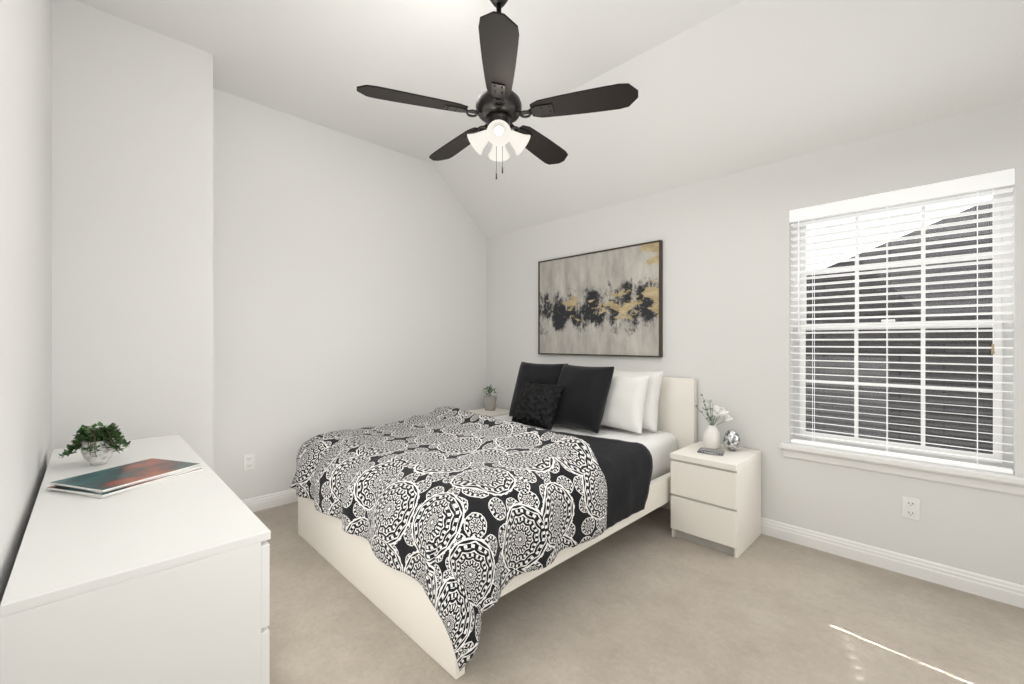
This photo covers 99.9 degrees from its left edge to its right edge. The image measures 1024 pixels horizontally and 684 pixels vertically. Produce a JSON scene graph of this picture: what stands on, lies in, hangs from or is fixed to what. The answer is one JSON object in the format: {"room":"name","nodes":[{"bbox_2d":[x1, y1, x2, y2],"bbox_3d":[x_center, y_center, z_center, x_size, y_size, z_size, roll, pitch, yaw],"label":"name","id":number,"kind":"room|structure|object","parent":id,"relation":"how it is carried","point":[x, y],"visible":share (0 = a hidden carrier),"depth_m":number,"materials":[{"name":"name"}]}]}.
{"room":"bedroom","nodes":[
{"label":"bedroom","id":0,"kind":"room"},
{"bbox_2d":[0,0,51,603],"bbox_3d":[-0.973,-0.315,0.677,0.160,3.170,4.130,0,0,-44],"label":"wall","id":1,"kind":"structure","parent":0,"point":[25,25],"depth_m":1.29,"materials":[{"name":"white paint"}]},
{"bbox_2d":[52,0,212,469],"bbox_3d":[-2.380,-0.315,2.603,0.850,3.170,0.590,0,0,-44],"label":"wall","id":2,"kind":"structure","parent":0,"point":[132,104],"depth_m":2.42,"materials":[{"name":"white paint"}]},
{"bbox_2d":[213,88,486,499],"bbox_3d":[-1.228,-0.315,4.035,2.800,3.170,0.160,0,0,-44],"label":"wall","id":3,"kind":"structure","parent":0,"point":[350,277],"depth_m":3.58,"materials":[{"name":"white paint"}]},
{"bbox_2d":[243,454,254,470],"bbox_3d":[-1.957,0.895,3.201,0.072,0.115,0.008,0,0,-44],"label":"outlet","id":4,"kind":"object","parent":3,"relation":"attached to","point":[248,460],"visible":1,"depth_m":3.20,"materials":[{"name":"white plastic"}]},
{"bbox_2d":[75,0,1023,237],"bbox_3d":[0.052,-1.526,2.096,3.610,0.747,4.720,0,0,-44],"label":"ceiling","id":5,"kind":"structure","parent":0,"point":[724,87],"depth_m":2.58,"materials":[{"name":"white paint"}]},
{"bbox_2d":[357,0,637,179],"bbox_3d":[-0.075,-1.301,2.163,1.258,0.996,1.242,0,0,-44],"label":"fan","id":6,"kind":"object","parent":5,"relation":"hanging from","point":[498,106],"visible":1,"depth_m":2.02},
{"bbox_2d":[253,501,1023,683],"bbox_3d":[0.066,1.320,2.110,3.650,0.100,4.720,0,0,-44],"label":"floor","id":7,"kind":"structure","parent":0,"point":[641,604],"depth_m":1.92,"materials":[{"name":"beige carpet"}]},
{"bbox_2d":[0,434,270,683],"bbox_3d":[-1.361,0.880,1.540,0.455,0.780,1.635,0,0,-44],"label":"dresser","id":8,"kind":"object","parent":7,"relation":"on","point":[167,581],"visible":0.98,"depth_m":1.01,"materials":[{"name":"white wood"}]},
{"bbox_2d":[59,421,130,464],"bbox_3d":[-1.653,0.406,1.710,0.207,0.165,0.228,0,0,-44],"label":"potted plant","id":9,"kind":"object","parent":8,"relation":"on","point":[97,446],"visible":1,"depth_m":1.70,"materials":[{"name":"green plant"}]},
{"bbox_2d":[46,458,202,498],"bbox_3d":[-1.362,0.477,1.537,0.281,0.025,0.338,0,0,17],"label":"magazines","id":10,"kind":"object","parent":8,"relation":"on","point":[104,483],"visible":1,"depth_m":1.48,"materials":[{"name":"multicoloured paper"}]},
{"bbox_2d":[468,408,509,416],"bbox_3d":[-0.255,0.995,4.443,0.480,0.550,0.400,0,0,-44],"label":"nightstand","id":11,"kind":"object","parent":7,"relation":"on","point":[497,412],"visible":0.02,"depth_m":4.39,"materials":[{"name":"white wood"}]},
{"bbox_2d":[482,385,497,410],"bbox_3d":[-0.224,0.582,4.550,0.188,0.274,0.172,0,0,22],"label":"potted plant","id":12,"kind":"object","parent":11,"relation":"on","point":[490,400],"visible":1,"depth_m":4.50,"materials":[{"name":"green plant"}]},
{"bbox_2d":[289,362,696,678],"bbox_3d":[-0.055,0.724,2.963,2.271,1.092,1.902,0,0,-44],"label":"bed","id":13,"kind":"object","parent":7,"relation":"on","point":[435,517],"visible":1,"depth_m":2.17,"materials":[{"name":"white"}]},
{"bbox_2d":[289,406,606,670],"bbox_3d":[-0.437,0.858,2.588,1.199,0.684,1.902,0,0,-44],"label":"duvet","id":14,"kind":"object","parent":13,"relation":"on","point":[443,513],"depth_m":2.00,"materials":[{"name":"black fabric"}]},
{"bbox_2d":[509,362,567,416],"bbox_3d":[0.220,0.415,3.663,0.290,0.498,0.541,0,0,-44],"label":"pillow","id":15,"kind":"object","parent":13,"relation":"on","point":[550,374],"depth_m":3.63,"materials":[{"name":"black fabric"}]},
{"bbox_2d":[553,364,613,432],"bbox_3d":[0.521,0.415,3.299,0.292,0.491,0.545,0,0,-44],"label":"pillow","id":16,"kind":"object","parent":13,"relation":"on","point":[585,395],"depth_m":3.19,"materials":[{"name":"black fabric"}]},
{"bbox_2d":[546,430,652,546],"bbox_3d":[-0.018,0.821,3.008,0.871,0.344,1.791,0,0,-44],"label":"throw","id":17,"kind":"object","parent":13,"relation":"on","point":[626,468],"depth_m":2.46,"materials":[{"name":"black fabric"}]},
{"bbox_2d":[601,374,649,433],"bbox_3d":[0.754,0.445,3.304,0.231,0.433,0.644,0,0,-44],"label":"pillow","id":18,"kind":"object","parent":13,"relation":"on","point":[627,408],"depth_m":3.14,"materials":[{"name":"white fabric"}]},
{"bbox_2d":[613,370,662,431],"bbox_3d":[0.874,0.435,3.380,0.249,0.460,0.664,0,0,-44],"label":"pillow","id":19,"kind":"object","parent":13,"relation":"on","point":[652,381],"depth_m":3.16,"materials":[{"name":"white fabric"}]},
{"bbox_2d":[670,441,760,557],"bbox_3d":[1.338,0.995,2.820,0.480,0.550,0.400,0,0,-44],"label":"nightstand","id":20,"kind":"object","parent":7,"relation":"on","point":[716,500],"visible":0.99,"depth_m":2.66,"materials":[{"name":"white wood"}]},
{"bbox_2d":[697,447,724,455],"bbox_3d":[1.288,0.709,2.785,0.150,0.020,0.090,0,0,34],"label":"book","id":21,"kind":"object","parent":20,"relation":"on","point":[701,450],"visible":1,"depth_m":2.77,"materials":[{"name":"grey paper"}]},
{"bbox_2d":[695,394,732,448],"bbox_3d":[1.379,0.538,2.933,0.202,0.363,0.232,0,0,1],"label":"vase","id":22,"kind":"object","parent":20,"relation":"on","point":[711,439],"visible":0.99,"depth_m":2.89,"materials":[{"name":"white ceramic"}]},
{"bbox_2d":[723,429,740,450],"bbox_3d":[1.459,0.649,2.854,0.106,0.139,0.106,0,0,-44],"label":"egg ornament","id":23,"kind":"object","parent":20,"relation":"on","point":[731,439],"visible":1,"depth_m":2.82,"materials":[{"name":"silver glass"}]},
{"bbox_2d":[487,98,1023,585],"bbox_3d":[1.311,-0.075,3.332,0.160,2.690,4.720,0,0,-44],"label":"wall","id":24,"kind":"structure","parent":0,"point":[727,275],"depth_m":2.82,"materials":[{"name":"white paint"}]},
{"bbox_2d":[538,240,662,357],"bbox_3d":[0.716,-0.335,3.792,0.039,0.910,1.270,0,0,-44],"label":"painting","id":25,"kind":"object","parent":24,"relation":"attached to","point":[608,302],"visible":1,"depth_m":3.69,"materials":[{"name":"paint"}]},
{"bbox_2d":[241,489,1023,608],"bbox_3d":[0.066,1.218,2.110,3.330,0.104,4.400,0,0,-44],"label":"baseboard","id":26,"kind":"structure","parent":24,"relation":"attached to","point":[1010,593],"depth_m":2.41,"materials":[{"name":"white wood"}]},
{"bbox_2d":[779,442,1023,496],"bbox_3d":[2.123,0.693,2.434,0.160,0.094,1.030,0,0,-44],"label":"window sill","id":27,"kind":"structure","parent":24,"relation":"attached to","point":[1006,483],"depth_m":2.32,"materials":[{"name":"white wood"}]},
{"bbox_2d":[794,185,1012,468],"bbox_3d":[2.187,-0.095,2.497,0.080,1.490,0.940,0,0,-44],"label":"window","id":28,"kind":"structure","parent":24,"relation":"in","point":[997,413],"depth_m":2.37,"materials":[{"name":"white plastic"}]},
{"bbox_2d":[789,168,1014,473],"bbox_3d":[2.118,-0.098,2.429,0.075,1.481,0.938,0,0,-44],"label":"window blinds","id":29,"kind":"object","parent":28,"relation":"attached to","point":[1003,178],"depth_m":2.37,"materials":[{"name":"white plastic"}]},
{"bbox_2d":[902,496,919,520],"bbox_3d":[2.169,0.905,2.338,0.008,0.115,0.072,0,0,-44],"label":"outlet","id":30,"kind":"object","parent":24,"relation":"attached to","point":[910,507],"visible":1,"depth_m":2.33,"materials":[{"name":"white plastic"}]},
{"label":"outside","id":31,"kind":"structure","parent":0,"visible":0},
{"bbox_2d":[806,199,992,453],"bbox_3d":[6.905,-0.725,4.899,0.001,15.989,34.000,0,0,-44],"label":"house","id":32,"kind":"structure","parent":31,"point":[827,399],"depth_m":6.13,"materials":[{"name":"grey"}]}
]}

